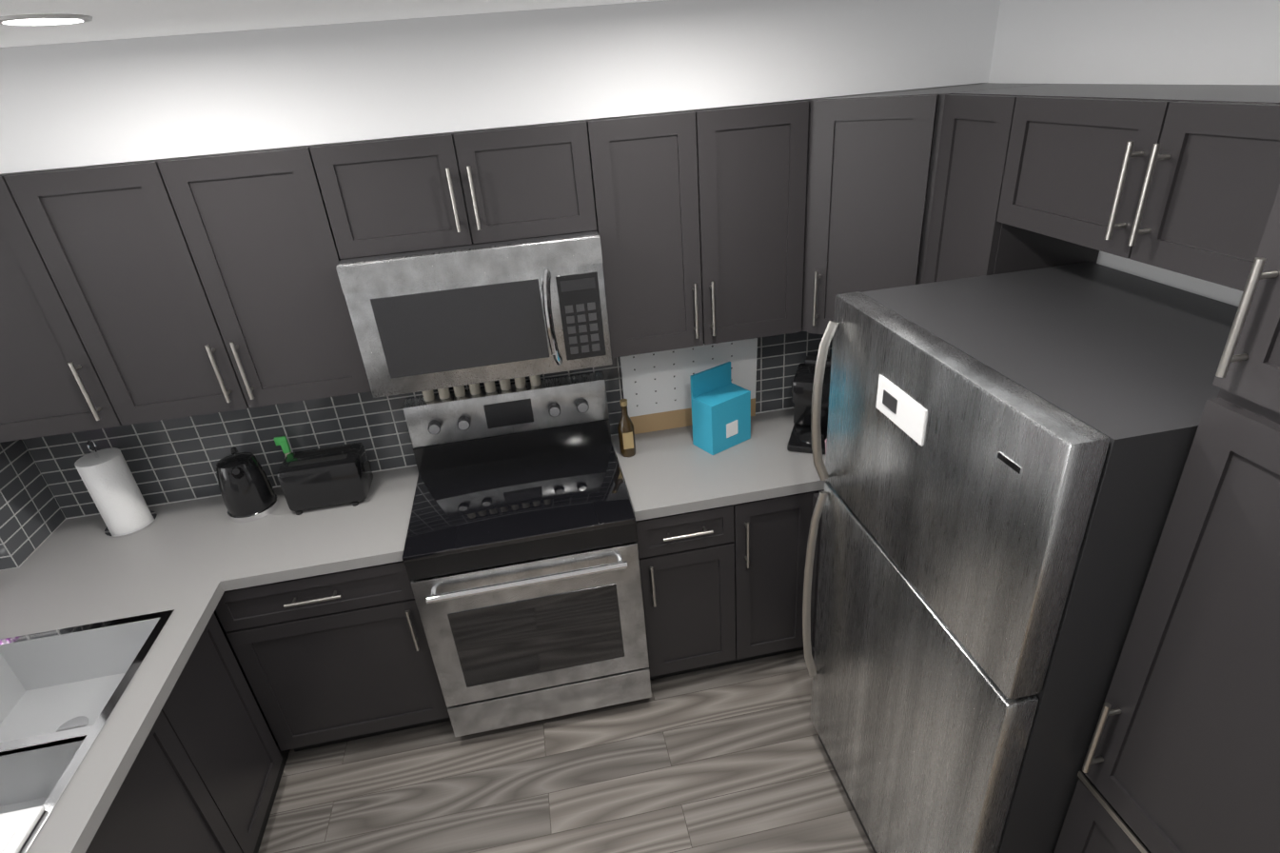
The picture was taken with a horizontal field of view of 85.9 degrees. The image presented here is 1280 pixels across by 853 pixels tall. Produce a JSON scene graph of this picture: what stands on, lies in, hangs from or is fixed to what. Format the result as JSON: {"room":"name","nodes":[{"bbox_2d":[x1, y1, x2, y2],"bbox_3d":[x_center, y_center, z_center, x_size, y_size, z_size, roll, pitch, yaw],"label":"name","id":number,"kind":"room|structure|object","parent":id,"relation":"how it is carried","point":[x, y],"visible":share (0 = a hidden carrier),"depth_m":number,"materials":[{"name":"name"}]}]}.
{"room":"kitchen","nodes":[
{"label":"kitchen","id":0,"kind":"room"},
{"bbox_2d":[19,518,66,567],"bbox_3d":[-2.344,0.171,2.327,0.330,2.430,0.300,-9,28,-7],"label":"wall","id":1,"kind":"structure","parent":0,"point":[49,535],"depth_m":2.53,"materials":[{"name":"white paint"}]},
{"bbox_2d":[0,439,68,570],"bbox_3d":[-2.169,0.214,2.363,0.002,0.472,0.270,-9,28,-7],"label":"backsplash","id":2,"kind":"structure","parent":1,"relation":"attached to","point":[45,494],"depth_m":2.42,"materials":[{"name":"tile"}]},
{"bbox_2d":[0,0,663,47],"bbox_3d":[-3.106,0.536,-0.996,9.870,0.100,6.420,-9,28,-7],"label":"ceiling","id":3,"kind":"structure","parent":0,"point":[118,19],"depth_m":1.53,"materials":[{"name":"white paint"}]},
{"bbox_2d":[0,13,92,25],"bbox_3d":[-1.114,-0.758,1.284,0.156,0.006,0.156,-9,28,-7],"label":"recessed light","id":4,"kind":"object","parent":3,"relation":"in","point":[41,19],"visible":1,"depth_m":1.27,"materials":[{"name":"white"}]},
{"bbox_2d":[67,407,793,518],"bbox_3d":[-3.588,0.262,2.353,9.870,2.430,0.120,-9,28,-7],"label":"wall","id":5,"kind":"structure","parent":0,"point":[372,471],"depth_m":2.69,"materials":[{"name":"black tile"}]},
{"bbox_2d":[0,171,144,442],"bbox_3d":[-1.925,-0.371,2.113,0.591,0.753,0.332,-9,28,-7],"label":"upper cabinet","id":6,"kind":"object","parent":5,"relation":"attached to","point":[59,374],"depth_m":2.03,"materials":[{"name":"grey wood"}]},
{"bbox_2d":[26,144,371,422],"bbox_3d":[-1.342,-0.460,2.190,0.840,0.753,0.332,-9,28,-7],"label":"upper cabinet","id":7,"kind":"object","parent":5,"relation":"attached to","point":[156,290],"depth_m":2.03,"materials":[{"name":"grey wood"}]},
{"bbox_2d":[22,330,832,517],"bbox_3d":[-0.527,-0.114,2.728,3.412,0.472,0.002,-9,28,-7],"label":"backsplash","id":8,"kind":"structure","parent":5,"relation":"attached to","point":[170,460],"depth_m":2.63,"materials":[{"name":"tile"}]},
{"bbox_2d":[619,337,757,433],"bbox_3d":[0.205,-0.196,2.805,0.560,0.440,0.043,-9,28,-7],"label":"pegboard","id":9,"kind":"object","parent":8,"relation":"attached to","point":[657,389],"visible":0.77,"depth_m":2.79,"materials":[{"name":"white wood"}]},
{"bbox_2d":[312,118,601,258],"bbox_3d":[-0.561,-0.776,2.193,0.787,0.313,0.332,-9,28,-7],"label":"upper cabinet","id":10,"kind":"object","parent":5,"relation":"attached to","point":[435,190],"depth_m":2.05,"materials":[{"name":"grey wood"}]},
{"bbox_2d":[335,230,612,397],"bbox_3d":[-0.520,-0.412,2.305,0.781,0.430,0.468,-9,28,-7],"label":"microwave","id":11,"kind":"object","parent":10,"relation":"attached to","point":[423,320],"visible":1,"depth_m":2.14,"materials":[{"name":"grey metal"}]},
{"bbox_2d":[593,99,808,357],"bbox_3d":[0.181,-0.691,2.390,0.693,0.752,0.332,-9,28,-7],"label":"upper cabinet","id":12,"kind":"object","parent":5,"relation":"attached to","point":[701,236],"depth_m":2.23,"materials":[{"name":"grey wood"}]},
{"bbox_2d":[801,82,1045,334],"bbox_3d":[0.849,-0.733,2.362,0.616,0.753,0.589,-9,28,-7],"label":"upper cabinet","id":13,"kind":"object","parent":5,"relation":"attached to","point":[872,161],"visible":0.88,"depth_m":2.15,"materials":[{"name":"grey wood"}]},
{"bbox_2d":[0,0,1000,174],"bbox_3d":[-0.585,-1.055,2.075,3.420,0.290,0.300,-9,28,-7],"label":"wall","id":14,"kind":"structure","parent":0,"point":[80,104],"depth_m":1.95,"materials":[{"name":"white paint"}]},
{"bbox_2d":[257,649,874,852],"bbox_3d":[-2.591,1.756,2.049,11.300,0.080,10.500,-9,28,-7],"label":"floor","id":15,"kind":"structure","parent":0,"point":[732,758],"depth_m":2.49,"materials":[{"name":"grey wood"}]},
{"bbox_2d":[85,724,226,852],"bbox_3d":[-1.505,1.418,1.493,0.692,0.868,1.286,-9,28,-7],"label":"base cabinet","id":16,"kind":"object","parent":15,"relation":"on","point":[153,810],"depth_m":1.80,"materials":[{"name":"grey wood"}]},
{"bbox_2d":[154,624,282,852],"bbox_3d":[-1.641,1.088,2.147,0.692,0.868,0.448,-9,28,-7],"label":"base cabinet","id":17,"kind":"object","parent":15,"relation":"on","point":[205,773],"depth_m":2.14,"materials":[{"name":"grey wood"}]},
{"bbox_2d":[207,610,290,773],"bbox_3d":[-1.705,0.932,2.457,0.692,0.868,0.374,-9,28,-7],"label":"base cabinet","id":18,"kind":"object","parent":15,"relation":"on","point":[281,757],"depth_m":2.38,"materials":[{"name":"grey wood"}]},
{"bbox_2d":[0,513,98,617],"bbox_3d":[-2.055,0.885,1.615,0.390,0.040,2.272,-9,28,-7],"label":"countertop","id":19,"kind":"structure","parent":18,"relation":"on","point":[13,581],"depth_m":2.36,"materials":[{"name":"grey stone"}]},
{"bbox_2d":[0,495,224,639],"bbox_3d":[-1.755,0.475,2.354,0.510,0.040,0.720,-9,28,-7],"label":"countertop","id":20,"kind":"structure","parent":18,"relation":"on","point":[97,577],"depth_m":2.28,"materials":[{"name":"grey stone"}]},
{"bbox_2d":[0,609,174,852],"bbox_3d":[-1.607,0.863,1.736,0.559,0.189,0.824,-9,28,-7],"label":"sink","id":21,"kind":"object","parent":20,"relation":"in","point":[62,691],"visible":0.73,"depth_m":2.02,"materials":[{"name":"silver metal"}]},
{"bbox_2d":[0,805,45,852],"bbox_3d":[-1.534,0.910,1.410,0.490,0.016,0.170,-9,28,-7],"label":"tray","id":22,"kind":"object","parent":21,"relation":"on","point":[16,827],"visible":1,"depth_m":1.47,"materials":[{"name":"white plastic"}]},
{"bbox_2d":[74,439,157,537],"bbox_3d":[-1.892,0.205,2.461,0.164,0.358,0.164,-9,28,-7],"label":"paper towel","id":23,"kind":"object","parent":20,"relation":"on","point":[112,487],"visible":1,"depth_m":2.44,"materials":[{"name":"paper"},{"name":"chrome"}]},
{"bbox_2d":[27,487,274,852],"bbox_3d":[-1.292,0.769,1.715,0.105,0.040,2.272,-9,28,-7],"label":"countertop","id":24,"kind":"structure","parent":18,"relation":"on","point":[190,561],"depth_m":1.79,"materials":[{"name":"grey stone"}]},
{"bbox_2d":[216,446,279,522],"bbox_3d":[-1.454,0.201,2.538,0.171,0.228,0.238,-9,28,-7],"label":"kettle","id":25,"kind":"object","parent":24,"relation":"on","point":[248,494],"visible":1,"depth_m":2.47,"materials":[{"name":"black plastic"}]},
{"bbox_2d":[215,560,450,751],"bbox_3d":[-1.107,0.758,2.694,0.631,0.867,0.610,-9,28,-7],"label":"base cabinet","id":26,"kind":"object","parent":15,"relation":"on","point":[328,659],"visible":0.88,"depth_m":2.43,"materials":[{"name":"grey wood"}]},
{"bbox_2d":[224,465,418,590],"bbox_3d":[-1.102,0.342,2.505,0.550,0.040,0.577,-9,28,-7],"label":"countertop","id":27,"kind":"structure","parent":26,"relation":"on","point":[281,545],"depth_m":2.38,"materials":[{"name":"grey stone"}]},
{"bbox_2d":[274,435,291,458],"bbox_3d":[-1.332,0.141,2.630,0.060,0.232,0.060,-9,28,-7],"label":"soap bottle","id":28,"kind":"object","parent":27,"relation":"on","point":[283,442],"visible":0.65,"depth_m":2.58,"materials":[{"name":"green plastic"}]},
{"bbox_2d":[276,442,373,514],"bbox_3d":[-1.154,0.188,2.560,0.298,0.187,0.170,-9,28,-7],"label":"toaster","id":29,"kind":"object","parent":27,"relation":"on","point":[315,478],"visible":0.98,"depth_m":2.49,"materials":[{"name":"black metal"}]},
{"bbox_2d":[402,372,651,736],"bbox_3d":[-0.420,0.523,2.670,0.769,1.204,0.695,-9,28,-7],"label":"range","id":30,"kind":"object","parent":15,"relation":"on","point":[521,560],"visible":1,"depth_m":2.50,"materials":[{"name":"grey metal"}]},
{"bbox_2d":[421,374,541,401],"bbox_3d":[-0.607,-0.176,2.629,0.450,0.095,0.044,-9,28,-7],"label":"spice jars","id":31,"kind":"object","parent":30,"relation":"on","point":[475,388],"visible":0.31,"depth_m":2.63,"materials":[{"name":"beige"}]},
{"bbox_2d":[635,500,757,680],"bbox_3d":[0.169,0.555,2.879,0.420,0.868,0.572,-9,28,-7],"label":"base cabinet","id":32,"kind":"object","parent":15,"relation":"on","point":[721,585],"depth_m":2.60,"materials":[{"name":"grey wood"}]},
{"bbox_2d":[753,489,822,659],"bbox_3d":[0.437,0.515,2.914,0.368,0.868,0.572,-9,28,-7],"label":"base cabinet","id":33,"kind":"object","parent":15,"relation":"on","point":[783,521],"depth_m":2.64,"materials":[{"name":"grey wood"}]},
{"bbox_2d":[610,408,827,520],"bbox_3d":[0.600,0.156,2.587,1.310,0.040,0.889,-9,28,-7],"label":"countertop","id":34,"kind":"structure","parent":33,"relation":"on","point":[670,471],"depth_m":2.58,"materials":[{"name":"grey stone"}]},
{"bbox_2d":[617,398,635,456],"bbox_3d":[-0.055,0.004,2.684,0.064,0.235,0.065,-9,28,-7],"label":"oil bottle","id":35,"kind":"object","parent":34,"relation":"on","point":[626,437],"visible":1,"depth_m":2.67,"materials":[{"name":"brown glass"}]},
{"bbox_2d":[689,361,750,454],"bbox_3d":[0.320,-0.073,2.700,0.200,0.300,0.122,-22,32,-29],"label":"box","id":36,"kind":"object","parent":34,"relation":"on","point":[720,411],"visible":1,"depth_m":2.67,"materials":[{"name":"blue cardboard"},{"name":"white paper"}]},
{"bbox_2d":[787,354,831,453],"bbox_3d":[0.697,-0.105,2.702,0.180,0.300,0.340,6,29,19],"label":"coffee maker","id":37,"kind":"object","parent":34,"relation":"on","point":[800,436],"visible":0.44,"depth_m":2.65,"materials":[{"name":"black plastic"}]},
{"bbox_2d":[810,489,824,658],"bbox_3d":[1.006,0.638,2.587,0.655,0.867,0.310,-9,28,-7],"label":"base cabinet","id":38,"kind":"object","parent":15,"relation":"on","point":[815,587],"visible":0.08,"depth_m":2.60,"materials":[{"name":"grey wood"}]},
{"bbox_2d":[802,261,1238,852],"bbox_3d":[0.985,0.542,1.865,0.814,1.704,0.848,-9,28,-7],"label":"fridge","id":39,"kind":"object","parent":15,"relation":"on","point":[1000,469],"visible":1,"depth_m":1.46,"materials":[{"name":"grey metal"}]},
{"bbox_2d":[1053,185,1279,852],"bbox_3d":[1.225,0.634,1.161,0.605,2.154,0.540,-9,28,-7],"label":"pantry","id":40,"kind":"object","parent":15,"relation":"on","point":[1183,755],"visible":1,"depth_m":1.11,"materials":[{"name":"grey wood"}]},
{"bbox_2d":[987,0,1279,306],"bbox_3d":[1.422,0.091,1.874,0.120,2.430,2.400,-9,28,-7],"label":"wall","id":41,"kind":"structure","parent":0,"point":[1189,42],"depth_m":1.69,"materials":[{"name":"white paint"}]},
{"bbox_2d":[923,83,1279,291],"bbox_3d":[1.130,-0.363,1.607,0.370,0.753,1.157,-9,28,-7],"label":"upper cabinet","id":42,"kind":"object","parent":41,"relation":"attached to","point":[1183,179],"visible":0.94,"depth_m":1.46,"materials":[{"name":"grey wood"}]}
]}

